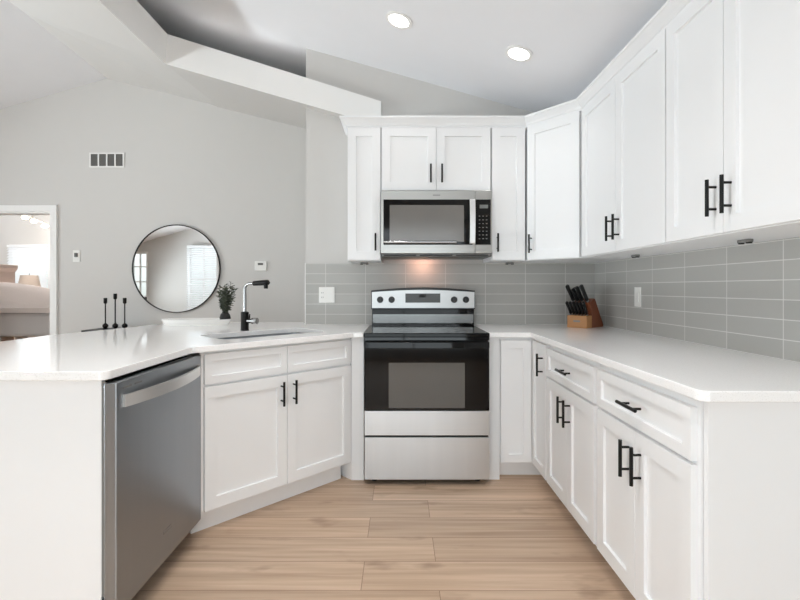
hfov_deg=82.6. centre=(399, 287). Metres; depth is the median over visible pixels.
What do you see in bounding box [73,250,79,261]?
light switch
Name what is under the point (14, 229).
wall
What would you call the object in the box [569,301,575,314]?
kitchen knife
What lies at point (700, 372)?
countertop
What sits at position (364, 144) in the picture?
upper cabinet
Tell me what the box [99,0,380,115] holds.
ceiling beam
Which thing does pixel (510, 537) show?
floor
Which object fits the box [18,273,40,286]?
table lamp
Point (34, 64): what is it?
ceiling
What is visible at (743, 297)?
tile backsplash
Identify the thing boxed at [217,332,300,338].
sink
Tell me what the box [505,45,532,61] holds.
recessed light
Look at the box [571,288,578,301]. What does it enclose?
kitchen knife
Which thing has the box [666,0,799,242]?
upper cabinet
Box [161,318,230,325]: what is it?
serving tray
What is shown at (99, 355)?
countertop
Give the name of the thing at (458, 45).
ceiling
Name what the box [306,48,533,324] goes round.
wall
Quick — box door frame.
[0,205,57,334]
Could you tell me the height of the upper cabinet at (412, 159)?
0.437 m
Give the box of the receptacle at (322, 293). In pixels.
[320,291,324,298]
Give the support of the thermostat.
attached to the wall at (238, 179)
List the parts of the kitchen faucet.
spout, handle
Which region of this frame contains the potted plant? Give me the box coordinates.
[216,281,237,319]
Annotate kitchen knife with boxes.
[565,284,574,301]
[565,301,571,314]
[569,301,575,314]
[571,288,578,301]
[572,301,578,314]
[575,286,583,301]
[575,301,581,314]
[578,301,584,315]
[579,285,588,301]
[582,302,587,315]
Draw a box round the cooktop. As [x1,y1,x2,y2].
[364,325,489,336]
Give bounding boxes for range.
[364,287,489,480]
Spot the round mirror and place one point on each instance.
(176, 268)
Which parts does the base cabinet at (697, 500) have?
door, handle, handle, handle, drawer, door, panel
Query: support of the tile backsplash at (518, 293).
attached to the wall at (399, 95)
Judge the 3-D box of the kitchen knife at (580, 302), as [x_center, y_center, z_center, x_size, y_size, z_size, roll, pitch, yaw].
[1.242,0.142,3.109,0.068,0.100,0.019,0,0,-33]
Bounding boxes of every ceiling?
[0,0,106,108]
[7,0,667,128]
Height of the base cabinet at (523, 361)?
0.885 m
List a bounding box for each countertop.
[0,322,369,380]
[474,324,799,401]
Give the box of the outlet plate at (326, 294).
[319,287,334,302]
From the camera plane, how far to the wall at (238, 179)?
4.35 m
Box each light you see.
[21,215,48,227]
[385,11,411,29]
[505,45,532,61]
[631,254,639,257]
[737,239,752,244]
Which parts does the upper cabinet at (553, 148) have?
handle, door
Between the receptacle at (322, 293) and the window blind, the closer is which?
the receptacle at (322, 293)
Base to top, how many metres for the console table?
0.814 m
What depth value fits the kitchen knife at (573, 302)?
3.14 m
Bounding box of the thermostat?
[255,261,266,270]
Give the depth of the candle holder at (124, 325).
4.16 m
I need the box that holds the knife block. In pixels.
[567,298,602,328]
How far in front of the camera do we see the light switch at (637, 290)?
2.79 m
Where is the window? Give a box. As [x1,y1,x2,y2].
[9,244,49,288]
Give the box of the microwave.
[381,191,491,259]
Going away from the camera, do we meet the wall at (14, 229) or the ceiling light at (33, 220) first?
the ceiling light at (33, 220)
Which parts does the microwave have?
glass, handle, control panel, panel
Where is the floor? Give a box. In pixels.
[131,475,635,599]
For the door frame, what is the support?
in the wall at (238, 179)
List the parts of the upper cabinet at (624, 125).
door, handle, handle, door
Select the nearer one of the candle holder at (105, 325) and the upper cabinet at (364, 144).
the upper cabinet at (364, 144)
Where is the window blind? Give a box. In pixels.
[7,245,47,287]
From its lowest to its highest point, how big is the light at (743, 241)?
0.017 m
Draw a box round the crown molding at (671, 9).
[339,0,693,136]
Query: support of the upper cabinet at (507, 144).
attached to the wall at (399, 95)
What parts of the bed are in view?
headboard, mattress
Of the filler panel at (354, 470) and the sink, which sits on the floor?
the filler panel at (354, 470)
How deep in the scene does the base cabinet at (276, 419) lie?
2.44 m
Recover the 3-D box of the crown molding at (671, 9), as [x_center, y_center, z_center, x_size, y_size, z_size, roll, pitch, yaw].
[0.661,-1.133,2.580,1.037,0.066,2.680,0,0,-39]
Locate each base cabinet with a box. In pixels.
[185,338,350,533]
[500,338,549,480]
[547,345,600,545]
[597,364,799,599]
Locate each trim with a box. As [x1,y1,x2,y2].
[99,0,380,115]
[305,263,305,323]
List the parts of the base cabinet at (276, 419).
drawer, door, handle, handle, door, drawer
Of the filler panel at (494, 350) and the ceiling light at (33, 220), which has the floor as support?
the filler panel at (494, 350)
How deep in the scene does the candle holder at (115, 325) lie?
4.16 m
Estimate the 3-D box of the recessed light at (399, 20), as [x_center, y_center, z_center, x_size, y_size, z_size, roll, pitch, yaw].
[-0.008,-1.609,2.737,0.161,0.050,0.168,0,0,-4]
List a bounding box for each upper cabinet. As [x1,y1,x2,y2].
[348,128,382,262]
[381,128,490,190]
[483,128,524,262]
[517,111,630,262]
[582,29,745,257]
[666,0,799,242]
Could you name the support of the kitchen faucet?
on the countertop at (99, 355)
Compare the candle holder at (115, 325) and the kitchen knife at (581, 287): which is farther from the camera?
the candle holder at (115, 325)
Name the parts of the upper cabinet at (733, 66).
door, handle, handle, door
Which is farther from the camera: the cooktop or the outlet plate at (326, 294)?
the outlet plate at (326, 294)
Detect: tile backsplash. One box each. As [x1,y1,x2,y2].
[306,263,593,323]
[594,237,799,362]
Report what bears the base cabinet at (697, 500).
on the floor
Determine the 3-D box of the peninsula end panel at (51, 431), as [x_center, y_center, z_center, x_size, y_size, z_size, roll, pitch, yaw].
[-1.297,0.748,1.525,0.606,0.885,0.020,0,0,0]
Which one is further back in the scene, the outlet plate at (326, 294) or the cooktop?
the outlet plate at (326, 294)
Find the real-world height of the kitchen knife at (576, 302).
0.100 m
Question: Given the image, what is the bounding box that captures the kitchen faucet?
[240,280,269,330]
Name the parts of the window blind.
head rail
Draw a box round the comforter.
[0,282,49,312]
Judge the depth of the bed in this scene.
5.31 m
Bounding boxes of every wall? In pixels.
[0,79,305,333]
[0,215,49,263]
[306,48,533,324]
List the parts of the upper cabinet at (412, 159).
door, handle, handle, door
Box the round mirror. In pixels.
[132,225,220,312]
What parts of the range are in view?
knob, knob, control panel, riser trim, oven door, door panel, drawer, handle, knob, knob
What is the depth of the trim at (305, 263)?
3.43 m
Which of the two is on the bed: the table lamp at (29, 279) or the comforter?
the comforter
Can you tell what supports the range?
on the floor
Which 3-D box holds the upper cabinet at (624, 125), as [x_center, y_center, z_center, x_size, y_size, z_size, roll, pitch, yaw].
[1.277,-0.644,2.363,0.392,0.912,0.886,0,0,0]
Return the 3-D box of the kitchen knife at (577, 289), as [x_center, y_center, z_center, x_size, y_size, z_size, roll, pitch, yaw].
[1.238,0.043,3.141,0.085,0.113,0.023,0,0,-27]
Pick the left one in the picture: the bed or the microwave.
the bed
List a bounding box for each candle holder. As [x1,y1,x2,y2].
[102,298,108,328]
[112,294,117,328]
[122,298,127,327]
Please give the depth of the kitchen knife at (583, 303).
3.08 m
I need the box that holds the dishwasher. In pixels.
[102,355,200,599]
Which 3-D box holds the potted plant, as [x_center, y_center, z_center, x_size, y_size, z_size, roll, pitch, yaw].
[-1.305,0.107,3.421,0.146,0.317,0.185,0,0,-29]
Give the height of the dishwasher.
0.874 m
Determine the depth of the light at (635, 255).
2.55 m
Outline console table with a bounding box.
[81,328,112,331]
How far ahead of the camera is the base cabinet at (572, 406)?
2.16 m
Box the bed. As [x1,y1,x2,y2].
[0,264,49,341]
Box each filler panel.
[341,337,364,479]
[488,338,499,479]
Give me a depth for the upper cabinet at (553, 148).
2.97 m
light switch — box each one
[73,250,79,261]
[634,287,640,306]
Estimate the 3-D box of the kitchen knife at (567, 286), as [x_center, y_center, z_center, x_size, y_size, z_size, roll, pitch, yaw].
[1.192,0.038,3.184,0.093,0.126,0.023,0,0,-27]
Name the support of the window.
in the wall at (14, 229)
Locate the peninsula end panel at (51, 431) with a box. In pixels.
[0,380,104,599]
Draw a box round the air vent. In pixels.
[89,153,123,167]
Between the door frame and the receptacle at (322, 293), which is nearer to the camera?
the receptacle at (322, 293)
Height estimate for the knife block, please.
0.202 m
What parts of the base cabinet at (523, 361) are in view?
door, handle, door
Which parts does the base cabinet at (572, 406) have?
door, handle, handle, handle, drawer, door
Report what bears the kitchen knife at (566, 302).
in the knife block
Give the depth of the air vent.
4.35 m

